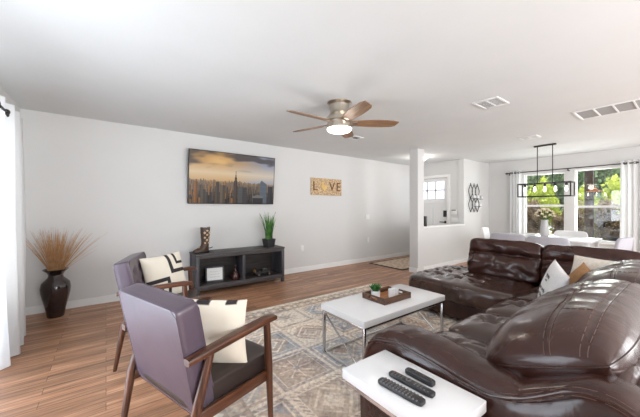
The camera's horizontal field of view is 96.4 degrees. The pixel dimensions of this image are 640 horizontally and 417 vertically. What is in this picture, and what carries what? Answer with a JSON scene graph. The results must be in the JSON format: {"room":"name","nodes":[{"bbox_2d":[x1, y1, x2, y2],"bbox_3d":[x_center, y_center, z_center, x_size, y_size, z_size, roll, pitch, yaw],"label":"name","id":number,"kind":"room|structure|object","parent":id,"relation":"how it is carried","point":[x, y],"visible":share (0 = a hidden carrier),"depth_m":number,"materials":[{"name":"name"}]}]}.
{"room":"living room","nodes":[
{"label":"living room","id":0,"kind":"room"},
{"bbox_2d":[0,86,19,111],"bbox_3d":[-1.377,0.045,0.359,0.150,2.450,7.425,0,0,-37],"label":"wall","id":1,"kind":"structure","parent":0,"point":[8,100],"depth_m":2.98,"materials":[{"name":"white paint"}]},
{"bbox_2d":[0,104,10,114],"bbox_3d":[-1.761,-0.775,1.162,0.196,0.047,2.770,0,0,-37],"label":"curtain rod","id":2,"kind":"object","parent":1,"relation":"attached to","point":[7,112],"visible":0.91,"depth_m":2.27,"materials":[{"name":"black metal"}]},
{"bbox_2d":[0,95,25,369],"bbox_3d":[-2.397,0.188,2.053,0.193,2.135,1.862,0,0,-37],"label":"curtain","id":3,"kind":"object","parent":2,"relation":"hanging from","point":[12,183],"visible":0.99,"depth_m":2.42,"materials":[{"name":"white fabric"}]},
{"bbox_2d":[20,109,409,306],"bbox_3d":[-0.018,0.045,6.106,9.213,2.450,0.150,0,0,-37],"label":"wall","id":4,"kind":"structure","parent":0,"point":[125,183],"depth_m":4.28,"materials":[{"name":"white paint"}]},
{"bbox_2d":[25,251,409,314],"bbox_3d":[-0.489,1.224,5.651,7.613,0.093,0.014,0,0,-37],"label":"baseboard","id":5,"kind":"structure","parent":4,"relation":"attached to","point":[109,298],"depth_m":4.47,"materials":[{"name":"white paint"}]},
{"bbox_2d":[187,148,274,203],"bbox_3d":[-1.451,-0.500,4.857,1.475,0.849,0.129,0,0,-37],"label":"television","id":6,"kind":"object","parent":4,"relation":"attached to","point":[214,177],"visible":1,"depth_m":4.77,"materials":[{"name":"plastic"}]},
{"bbox_2d":[311,177,340,195],"bbox_3d":[0.146,-0.460,6.106,0.820,0.355,0.042,0,0,-37],"label":"wall plaque","id":7,"kind":"object","parent":4,"relation":"attached to","point":[319,186],"visible":1,"depth_m":6.08,"materials":[{"name":"beige wood"}]},
{"bbox_2d":[0,255,467,416],"bbox_3d":[2.151,1.330,3.123,9.413,0.120,7.625,0,0,-37],"label":"floor","id":8,"kind":"structure","parent":0,"point":[63,367],"depth_m":2.49,"materials":[{"name":"brown wood"}]},
{"bbox_2d":[39,267,70,318],"bbox_3d":[-3.115,0.992,3.371,0.276,0.557,0.276,0,0,-37],"label":"floor vase","id":9,"kind":"object","parent":8,"relation":"on","point":[55,290],"visible":0.94,"depth_m":3.30,"materials":[{"name":"ceramic"}]},
{"bbox_2d":[26,227,104,274],"bbox_3d":[-3.025,0.711,3.334,0.756,0.999,0.560,0,0,-11],"label":"dried grass","id":10,"kind":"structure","parent":9,"relation":"in","point":[55,260],"depth_m":3.33,"materials":[{"name":"brown plant"}]},
{"bbox_2d":[189,245,284,295],"bbox_3d":[-1.322,0.970,4.718,1.465,0.600,0.410,0,0,-37],"label":"media console","id":11,"kind":"object","parent":8,"relation":"on","point":[246,259],"visible":0.78,"depth_m":4.69,"materials":[{"name":"grey wood"}]},
{"bbox_2d":[192,227,211,253],"bbox_3d":[-1.781,0.475,4.342,0.140,0.389,0.331,0,0,38],"label":"ornament","id":12,"kind":"object","parent":11,"relation":"on","point":[204,231],"visible":1,"depth_m":4.32,"materials":[{"name":"leather"}]},
{"bbox_2d":[205,266,223,282],"bbox_3d":[-1.653,1.024,4.489,0.275,0.231,0.118,0,0,-25],"label":"picture frame","id":13,"kind":"object","parent":11,"relation":"on","point":[215,273],"visible":1,"depth_m":4.46,"materials":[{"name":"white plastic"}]},
{"bbox_2d":[207,267,222,280],"bbox_3d":[-1.643,1.023,4.467,0.245,0.202,0.061,0,0,-25],"label":"print","id":14,"kind":"object","parent":13,"relation":"attached to","point":[213,273],"depth_m":4.46,"materials":[{"name":"white paper"}]},
{"bbox_2d":[231,263,238,279],"bbox_3d":[-1.362,1.012,4.601,0.128,0.255,0.128,0,0,-37],"label":"decanter","id":15,"kind":"object","parent":11,"relation":"on","point":[235,275],"visible":1,"depth_m":4.56,"materials":[{"name":"brown glass"}]},
{"bbox_2d":[200,271,279,285],"bbox_3d":[-1.319,1.153,4.714,1.355,0.025,0.360,0,0,-37],"label":"shelf","id":16,"kind":"object","parent":11,"relation":"attached to","point":[250,277],"depth_m":4.64,"materials":[{"name":"grey wood"}]},
{"bbox_2d":[253,268,270,276],"bbox_3d":[-0.991,1.073,4.878,0.314,0.133,0.138,0,0,-41],"label":"wagon","id":17,"kind":"object","parent":11,"relation":"on","point":[263,270],"visible":1,"depth_m":4.84,"materials":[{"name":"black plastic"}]},
{"bbox_2d":[260,212,275,246],"bbox_3d":[-0.920,0.362,5.024,0.339,0.616,0.289,0,0,26],"label":"potted grass","id":18,"kind":"object","parent":11,"relation":"on","point":[268,241],"depth_m":4.98,"materials":[{"name":"green plant"}]},
{"bbox_2d":[262,238,275,246],"bbox_3d":[-0.898,0.600,5.023,0.170,0.140,0.170,0,0,-45],"label":"pot","id":19,"kind":"object","parent":18,"relation":"attached to","point":[267,242],"depth_m":4.97,"materials":[{"name":"black ceramic"}]},
{"bbox_2d":[213,284,460,416],"bbox_3d":[0.408,1.264,2.834,3.074,0.012,2.574,0,0,-37],"label":"area rug","id":20,"kind":"object","parent":8,"relation":"on","point":[307,382],"visible":0.33,"depth_m":2.40,"materials":[{"name":"beige fabric"}]},
{"bbox_2d":[113,252,197,371],"bbox_3d":[-1.435,0.838,2.595,0.593,0.843,0.694,0,0,-21],"label":"armchair","id":21,"kind":"object","parent":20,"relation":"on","point":[128,271],"visible":0.34,"depth_m":2.30,"materials":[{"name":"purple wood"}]},
{"bbox_2d":[139,251,187,293],"bbox_3d":[-1.458,0.639,2.699,0.188,0.414,0.426,0,0,21],"label":"throw pillow","id":22,"kind":"object","parent":21,"relation":"on","point":[168,268],"visible":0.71,"depth_m":2.64,"materials":[{"name":"fabric"}]},
{"bbox_2d":[119,283,276,416],"bbox_3d":[-0.681,0.838,1.614,0.694,0.843,0.593,0,0,35],"label":"armchair","id":23,"kind":"object","parent":20,"relation":"on","point":[171,353],"visible":0.98,"depth_m":1.39,"materials":[{"name":"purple leather"}]},
{"bbox_2d":[193,299,246,362],"bbox_3d":[-0.612,0.657,1.533,0.458,0.378,0.154,0,0,1],"label":"throw pillow","id":24,"kind":"object","parent":23,"relation":"on","point":[219,318],"visible":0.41,"depth_m":1.48,"materials":[{"name":"fabric"}]},
{"bbox_2d":[321,284,444,366],"bbox_3d":[0.602,1.043,2.617,1.090,0.430,0.524,0,0,-37],"label":"coffee table","id":25,"kind":"object","parent":20,"relation":"on","point":[363,314],"visible":0.73,"depth_m":2.44,"materials":[{"name":"white paint"}]},
{"bbox_2d":[362,286,410,304],"bbox_3d":[0.618,0.802,2.654,0.364,0.052,0.268,0,0,-37],"label":"serving tray","id":26,"kind":"object","parent":25,"relation":"on","point":[383,299],"visible":0.88,"depth_m":2.59,"materials":[{"name":"brown wood"}]},
{"bbox_2d":[369,283,381,297],"bbox_3d":[0.515,0.746,2.624,0.104,0.138,0.112,0,0,-37],"label":"potted succulent","id":27,"kind":"object","parent":26,"relation":"on","point":[375,288],"visible":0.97,"depth_m":2.61,"materials":[{"name":"green plant"}]},
{"bbox_2d":[371,290,379,297],"bbox_3d":[0.511,0.784,2.630,0.082,0.062,0.082,0,0,-37],"label":"pot","id":28,"kind":"object","parent":27,"relation":"on","point":[373,292],"depth_m":2.60,"materials":[{"name":"white ceramic"}]},
{"bbox_2d":[388,288,396,297],"bbox_3d":[0.671,0.778,2.624,0.089,0.074,0.068,0,0,-7],"label":"mug","id":29,"kind":"object","parent":26,"relation":"on","point":[392,292],"visible":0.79,"depth_m":2.60,"materials":[{"name":"white ceramic"}]},
{"bbox_2d":[370,256,409,269],"bbox_3d":[2.022,1.264,6.696,1.524,0.010,0.944,0,0,-37],"label":"mat","id":30,"kind":"object","parent":8,"relation":"on","point":[403,263],"visible":0.63,"depth_m":6.55,"materials":[{"name":"beige fabric"}]},
{"bbox_2d":[343,350,485,416],"bbox_3d":[0.336,0.969,1.095,0.270,0.602,0.452,0,0,-37],"label":"side table","id":31,"kind":"object","parent":8,"relation":"on","point":[450,400],"visible":0.95,"depth_m":1.05,"materials":[{"name":"white paint"}]},
{"bbox_2d":[378,377,425,406],"bbox_3d":[0.291,0.658,1.034,0.038,0.018,0.183,0,0,-42],"label":"remote control","id":32,"kind":"object","parent":31,"relation":"on","point":[407,394],"visible":1,"depth_m":1.02,"materials":[{"name":"black plastic"}]},
{"bbox_2d":[389,370,435,397],"bbox_3d":[0.342,0.658,1.079,0.034,0.020,0.186,0,0,-40],"label":"remote control","id":33,"kind":"object","parent":31,"relation":"on","point":[409,382],"visible":1,"depth_m":1.06,"materials":[{"name":"black plastic"}]},
{"bbox_2d":[405,367,435,386],"bbox_3d":[0.390,0.656,1.117,0.030,0.022,0.122,0,0,-38],"label":"remote control","id":34,"kind":"object","parent":31,"relation":"on","point":[424,379],"visible":1,"depth_m":1.10,"materials":[{"name":"black plastic"}]},
{"bbox_2d":[481,227,489,238],"bbox_3d":[3.605,0.833,5.857,0.522,0.876,0.492,0,0,43],"label":"dining chair","id":35,"kind":"object","parent":8,"relation":"on","point":[485,233],"visible":0.34,"depth_m":6.00,"materials":[{"name":"white fabric"}]},
{"bbox_2d":[360,238,639,416],"bbox_3d":[1.445,0.823,2.471,3.136,0.894,2.358,0,0,-37],"label":"sectional sofa","id":36,"kind":"object","parent":8,"relation":"on","point":[571,350],"visible":0.95,"depth_m":1.19,"materials":[{"name":"brown leather"}]},
{"bbox_2d":[436,331,488,357],"bbox_3d":[0.867,0.889,1.524,0.604,0.222,0.816,0,0,-37],"label":"seat cushion","id":37,"kind":"object","parent":36,"relation":"on","point":[478,345],"depth_m":1.73,"materials":[{"name":"brown leather"}]},
{"bbox_2d":[409,265,539,310],"bbox_3d":[1.857,0.921,3.488,1.110,0.258,1.222,0,0,-37],"label":"cushion","id":38,"kind":"object","parent":36,"relation":"on","point":[464,287],"depth_m":3.17,"materials":[{"name":"brown leather"}]},
{"bbox_2d":[448,313,508,342],"bbox_3d":[1.330,0.889,1.871,0.582,0.221,0.813,0,0,-37],"label":"seat cushion","id":39,"kind":"object","parent":36,"relation":"on","point":[480,326],"depth_m":1.97,"materials":[{"name":"brown leather"}]},
{"bbox_2d":[467,238,543,283],"bbox_3d":[2.250,0.623,3.491,0.342,0.495,0.789,0,0,-37],"label":"cushion","id":40,"kind":"object","parent":36,"relation":"on","point":[519,261],"depth_m":3.35,"materials":[{"name":"brown leather"}]},
{"bbox_2d":[485,298,531,316],"bbox_3d":[1.808,0.891,2.227,0.651,0.218,0.812,0,0,-37],"label":"seat cushion","id":41,"kind":"object","parent":36,"relation":"on","point":[509,306],"depth_m":2.35,"materials":[{"name":"brown leather"}]},
{"bbox_2d":[516,286,539,299],"bbox_3d":[2.389,0.895,2.657,0.903,0.229,0.806,0,0,-37],"label":"seat cushion","id":42,"kind":"object","parent":36,"relation":"on","point":[529,292],"depth_m":2.77,"materials":[{"name":"brown leather"}]},
{"bbox_2d":[537,260,569,296],"bbox_3d":[1.951,0.675,2.401,0.160,0.464,0.468,0,0,27],"label":"throw pillow","id":43,"kind":"object","parent":36,"relation":"on","point":[555,277],"visible":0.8,"depth_m":2.35,"materials":[{"name":"white fabric"}]},
{"bbox_2d":[485,279,639,375],"bbox_3d":[1.285,0.596,1.405,1.299,0.432,0.489,0,0,-37],"label":"cushion","id":44,"kind":"object","parent":36,"relation":"on","point":[588,327],"depth_m":1.07,"materials":[{"name":"brown leather"}]},
{"bbox_2d":[568,262,590,283],"bbox_3d":[2.195,0.710,2.392,0.198,0.493,0.522,0,0,9],"label":"throw pillow","id":45,"kind":"object","parent":36,"relation":"on","point":[582,269],"visible":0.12,"depth_m":2.44,"materials":[{"name":"beige fabric"}]},
{"bbox_2d":[540,244,639,281],"bbox_3d":[2.709,0.623,2.874,0.343,0.486,0.762,0,0,-37],"label":"cushion","id":46,"kind":"object","parent":36,"relation":"on","point":[563,254],"depth_m":2.90,"materials":[{"name":"brown leather"}]},
{"bbox_2d":[571,255,616,272],"bbox_3d":[2.402,0.620,2.465,0.209,0.368,0.460,0,0,-18],"label":"throw pillow","id":47,"kind":"object","parent":36,"relation":"on","point":[591,263],"visible":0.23,"depth_m":2.54,"materials":[{"name":"beige fabric"}]},
{"bbox_2d":[575,260,639,283],"bbox_3d":[2.252,0.609,2.128,1.205,0.436,0.489,0,0,-37],"label":"cushion","id":48,"kind":"object","parent":36,"relation":"on","point":[627,270],"depth_m":1.97,"materials":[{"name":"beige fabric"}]},
{"bbox_2d":[490,233,525,240],"bbox_3d":[3.598,0.863,5.376,0.518,0.817,0.616,0,0,-37],"label":"dining chair","id":49,"kind":"object","parent":8,"relation":"on","point":[502,236],"visible":0.3,"depth_m":5.20,"materials":[{"name":"grey fabric"}]},
{"bbox_2d":[526,236,569,245],"bbox_3d":[3.954,0.870,4.900,0.516,0.802,0.616,0,0,-37],"label":"dining chair","id":50,"kind":"object","parent":8,"relation":"on","point":[541,240],"visible":0.25,"depth_m":4.72,"materials":[{"name":"grey fabric"}]},
{"bbox_2d":[509,233,601,247],"bbox_3d":[4.151,0.895,5.303,0.840,0.750,1.440,0,0,-37],"label":"dining table","id":51,"kind":"object","parent":8,"relation":"on","point":[586,240],"visible":0.24,"depth_m":4.96,"materials":[{"name":"white paint"}]},
{"bbox_2d":[540,220,548,236],"bbox_3d":[4.196,0.365,5.343,0.132,0.310,0.132,0,0,-37],"label":"flower vase","id":52,"kind":"object","parent":51,"relation":"on","point":[544,228],"visible":0.94,"depth_m":5.30,"materials":[{"name":"grey ceramic"}]},
{"bbox_2d":[534,208,555,219],"bbox_3d":[4.195,0.218,5.346,0.322,0.424,0.324,0,0,-37],"label":"bouquet","id":53,"kind":"object","parent":52,"relation":"in","point":[539,211],"visible":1,"depth_m":5.30,"materials":[{"name":"beige plant"}]},
{"bbox_2d":[554,230,587,245],"bbox_3d":[4.662,0.851,5.386,0.519,0.842,0.533,0,0,-37],"label":"dining chair","id":54,"kind":"object","parent":8,"relation":"on","point":[558,232],"visible":0.16,"depth_m":5.47,"materials":[{"name":"white fabric"}]},
{"bbox_2d":[614,237,633,250],"bbox_3d":[4.564,0.856,4.540,0.492,0.832,0.519,0,0,-25],"label":"dining chair","id":55,"kind":"object","parent":8,"relation":"on","point":[621,243],"visible":0.36,"depth_m":4.28,"materials":[{"name":"grey fabric"}]},
{"bbox_2d":[0,0,639,165],"bbox_3d":[2.151,-1.255,3.123,9.413,0.150,7.625,0,0,-37],"label":"ceiling","id":56,"kind":"structure","parent":0,"point":[226,69],"depth_m":2.44,"materials":[{"name":"white paint"}]},
{"bbox_2d":[286,98,398,137],"bbox_3d":[0.167,-1.012,3.172,1.220,0.336,1.267,0,0,-37],"label":"ceiling fan","id":57,"kind":"object","parent":56,"relation":"hanging from","point":[339,120],"visible":1,"depth_m":3.10,"materials":[{"name":"brown wood"}]},
{"bbox_2d":[348,136,363,139],"bbox_3d":[0.592,-1.174,4.751,0.200,0.012,0.180,0,0,-37],"label":"ceiling vent","id":58,"kind":"object","parent":56,"relation":"in","point":[353,137],"visible":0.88,"depth_m":4.74,"materials":[{"name":"grey"}]},
{"bbox_2d":[472,96,509,109],"bbox_3d":[1.907,-1.174,3.194,0.320,0.012,0.260,0,0,-37],"label":"ceiling vent","id":59,"kind":"object","parent":56,"relation":"in","point":[496,101],"visible":1,"depth_m":3.18,"materials":[{"name":"white metal"}]},
{"bbox_2d":[479,99,502,106],"bbox_3d":[1.907,-1.178,3.194,0.264,0.002,0.204,0,0,-37],"label":"grille","id":60,"kind":"object","parent":59,"relation":"attached to","point":[490,102],"depth_m":3.19,"materials":[{"name":"white metal"}]},
{"bbox_2d":[518,134,540,139],"bbox_3d":[3.460,-1.174,4.724,0.240,0.012,0.260,0,0,-37],"label":"ceiling vent","id":61,"kind":"object","parent":56,"relation":"in","point":[535,135],"visible":1,"depth_m":4.71,"materials":[{"name":"white metal"}]},
{"bbox_2d":[517,143,574,197],"bbox_3d":[4.160,-0.698,5.291,0.258,0.964,0.802,0,0,-37],"label":"chandelier","id":62,"kind":"object","parent":56,"relation":"hanging from","point":[551,144],"visible":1,"depth_m":5.25,"materials":[{"name":"black metal"}]},
{"bbox_2d":[572,98,639,119],"bbox_3d":[3.578,-1.174,3.239,0.470,0.012,1.020,0,0,-37],"label":"ceiling vent","id":63,"kind":"object","parent":56,"relation":"in","point":[631,105],"visible":1,"depth_m":3.40,"materials":[{"name":"grey metal"}]},
{"bbox_2d":[410,148,423,270],"bbox_3d":[1.943,0.045,5.750,0.200,2.450,0.190,0,0,-37],"label":"pillar","id":64,"kind":"structure","parent":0,"point":[416,155],"depth_m":5.67,"materials":[{"name":"white paint"}]},
{"bbox_2d":[409,267,417,272],"bbox_3d":[1.857,1.224,5.686,0.014,0.093,0.190,0,0,-37],"label":"baseboard","id":65,"kind":"structure","parent":64,"relation":"attached to","point":[411,269],"depth_m":5.68,"materials":[{"name":"white paint"}]},
{"bbox_2d":[424,160,457,223],"bbox_3d":[2.998,0.045,7.444,0.120,2.450,1.320,0,0,-37],"label":"wall","id":66,"kind":"structure","parent":0,"point":[446,167],"depth_m":7.05,"materials":[{"name":"white paint"}]},
{"bbox_2d":[424,174,449,225],"bbox_3d":[2.912,0.210,7.492,0.111,2.120,1.060,0,0,-37],"label":"door","id":67,"kind":"structure","parent":66,"relation":"in","point":[436,191],"depth_m":7.36,"materials":[{"name":"white paint"}]},
{"bbox_2d":[451,217,457,222],"bbox_3d":[3.278,0.280,6.960,0.012,0.120,0.180,0,0,-37],"label":"light switch","id":68,"kind":"object","parent":66,"relation":"attached to","point":[455,220],"visible":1,"depth_m":6.96,"materials":[{"name":"white plastic"}]},
{"bbox_2d":[424,159,488,266],"bbox_3d":[3.224,0.045,6.708,3.000,2.450,0.130,0,0,-37],"label":"wall","id":69,"kind":"structure","parent":0,"point":[469,171],"depth_m":6.81,"materials":[{"name":"white paint"}]},
{"bbox_2d":[424,224,464,227],"bbox_3d":[2.684,0.383,6.304,1.690,0.035,0.180,0,0,-37],"label":"trim","id":70,"kind":"structure","parent":69,"relation":"on","point":[444,225],"depth_m":6.18,"materials":[{"name":"white paint"}]},
{"bbox_2d":[424,216,426,225],"bbox_3d":[2.147,0.260,5.844,0.070,0.210,0.052,0,0,-37],"label":"ornament","id":71,"kind":"object","parent":70,"relation":"on","point":[425,217],"visible":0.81,"depth_m":5.82,"materials":[{"name":"black plastic"}]},
{"bbox_2d":[424,258,467,269],"bbox_3d":[3.262,1.224,6.646,2.986,0.093,0.014,0,0,-37],"label":"baseboard","id":72,"kind":"structure","parent":69,"relation":"attached to","point":[463,260],"depth_m":6.30,"materials":[{"name":"white paint"}]},
{"bbox_2d":[468,183,481,211],"bbox_3d":[3.811,-0.263,6.996,0.612,0.705,0.112,0,0,-37],"label":"rack","id":73,"kind":"object","parent":69,"relation":"attached to","point":[470,183],"visible":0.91,"depth_m":6.96,"materials":[{"name":"black metal"}]},
{"bbox_2d":[489,146,639,248],"bbox_3d":[6.314,0.045,5.207,0.150,2.450,5.975,0,0,-37],"label":"wall","id":74,"kind":"structure","parent":0,"point":[499,182],"depth_m":6.58,"materials":[{"name":"white paint"}]},
{"bbox_2d":[525,172,564,234],"bbox_3d":[5.196,-0.081,6.635,0.150,1.468,0.830,0,0,-37],"label":"window","id":75,"kind":"structure","parent":74,"relation":"in","point":[526,205],"depth_m":6.76,"materials":[{"name":"white paint"}]},
{"bbox_2d":[505,162,638,175],"bbox_3d":[5.443,-0.852,6.133,0.132,0.073,2.590,0,0,-37],"label":"curtain rod","id":76,"kind":"object","parent":74,"relation":"attached to","point":[630,162],"visible":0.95,"depth_m":6.12,"materials":[{"name":"black metal"}]},
{"bbox_2d":[510,170,521,233],"bbox_3d":[4.768,0.165,6.964,0.091,2.170,0.269,0,0,-37],"label":"curtain","id":77,"kind":"object","parent":76,"relation":"hanging from","point":[515,178],"visible":0.77,"depth_m":6.98,"materials":[{"name":"white fabric"}]},
{"bbox_2d":[620,159,639,251],"bbox_3d":[5.949,0.165,5.387,0.090,2.170,0.448,0,0,-37],"label":"curtain","id":78,"kind":"object","parent":76,"relation":"hanging from","point":[629,173],"visible":0.8,"depth_m":5.45,"materials":[{"name":"white fabric"}]},
{"bbox_2d":[575,166,619,244],"bbox_3d":[5.744,-0.056,5.902,0.150,1.558,0.800,0,0,-37],"label":"window","id":79,"kind":"structure","parent":74,"relation":"in","point":[576,206],"depth_m":5.98,"materials":[{"name":"white paint"}]},
{"label":"outside","id":80,"kind":"structure","parent":0,"visible":0},
{"bbox_3d":[10.613,1.520,11.062,13.750,0.200,23.000,0,0,-37],"label":"ground","id":81,"kind":"structure","parent":80,"visible":0},
{"bbox_2d":[527,199,543,232],"bbox_3d":[6.301,0.555,8.571,0.741,1.733,1.018,0,0,39],"label":"shrub","id":82,"kind":"object","parent":81,"relation":"on","point":[533,223],"visible":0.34,"depth_m":8.38,"materials":[{"name":"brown plant"}]},
{"bbox_2d":[527,175,561,230],"bbox_3d":[7.571,0.122,9.931,1.371,2.601,1.198,0,0,-37],"label":"bush","id":83,"kind":"object","parent":81,"relation":"on","point":[539,191],"visible":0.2,"depth_m":9.59,"materials":[{"name":"green plant"}]},
{"bbox_2d":[527,173,563,194],"bbox_3d":[9.435,-1.081,12.279,1.960,5.013,1.802,0,0,-6],"label":"tree","id":84,"kind":"object","parent":81,"relation":"on","point":[556,177],"visible":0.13,"depth_m":11.89,"materials":[{"name":"green plant"}]},
{"bbox_2d":[555,171,577,214],"bbox_3d":[12.151,-1.443,14.461,1.615,6.023,5.678,0,0,-37],"label":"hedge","id":85,"kind":"object","parent":81,"relation":"on","point":[561,189],"visible":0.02,"depth_m":14.14,"materials":[{"name":"green plant"}]},
{"bbox_2d":[551,199,583,233],"bbox_3d":[6.863,0.588,7.830,1.029,1.666,0.846,0,0,-37],"label":"shrub","id":86,"kind":"object","parent":81,"relation":"on","point":[558,224],"visible":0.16,"depth_m":7.74,"materials":[{"name":"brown plant"}]},
{"bbox_2d":[584,170,593,237],"bbox_3d":[6.368,0.145,6.762,0.200,2.550,0.200,0,0,-37],"label":"porch post","id":87,"kind":"object","parent":81,"relation":"on","point":[588,175],"visible":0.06,"depth_m":6.71,"materials":[{"name":"wood"}]},
{"bbox_2d":[586,170,602,194],"bbox_3d":[6.262,-0.720,6.520,0.290,0.820,0.290,0,0,-37],"label":"bird feeder","id":88,"kind":"object","parent":87,"relation":"hanging from","point":[594,190],"visible":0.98,"depth_m":6.49,"materials":[{"name":"orange ceramic"}]},
{"bbox_2d":[577,174,619,237],"bbox_3d":[8.478,0.192,8.675,1.460,2.462,1.546,0,0,-37],"label":"bush","id":89,"kind":"object","parent":81,"relation":"on","point":[616,196],"visible":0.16,"depth_m":8.48,"materials":[{"name":"green plant"}]},
{"bbox_2d":[577,168,619,235],"bbox_3d":[10.724,-0.975,10.817,2.261,4.800,1.785,0,0,-17],"label":"tree","id":90,"kind":"object","parent":81,"relation":"on","point":[601,175],"visible":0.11,"depth_m":10.32,"materials":[{"name":"green plant"}]},
{"bbox_2d":[594,197,619,240],"bbox_3d":[7.186,0.560,7.072,1.005,1.722,0.745,0,0,-31],"label":"shrub","id":91,"kind":"object","parent":81,"relation":"on","point":[607,220],"visible":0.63,"depth_m":6.95,"materials":[{"name":"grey plant"}]},
{"bbox_3d":[6.441,1.096,6.018,0.368,0.651,0.359,0,0,-37],"label":"plant stand","id":92,"kind":"object","parent":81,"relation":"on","visible":0},
{"bbox_2d":[603,235,619,240],"bbox_3d":[6.413,0.682,6.034,0.720,0.175,0.648,0,0,-37],"label":"bowl","id":93,"kind":"object","parent":92,"relation":"on","point":[607,237],"visible":0.29,"depth_m":6.10,"materials":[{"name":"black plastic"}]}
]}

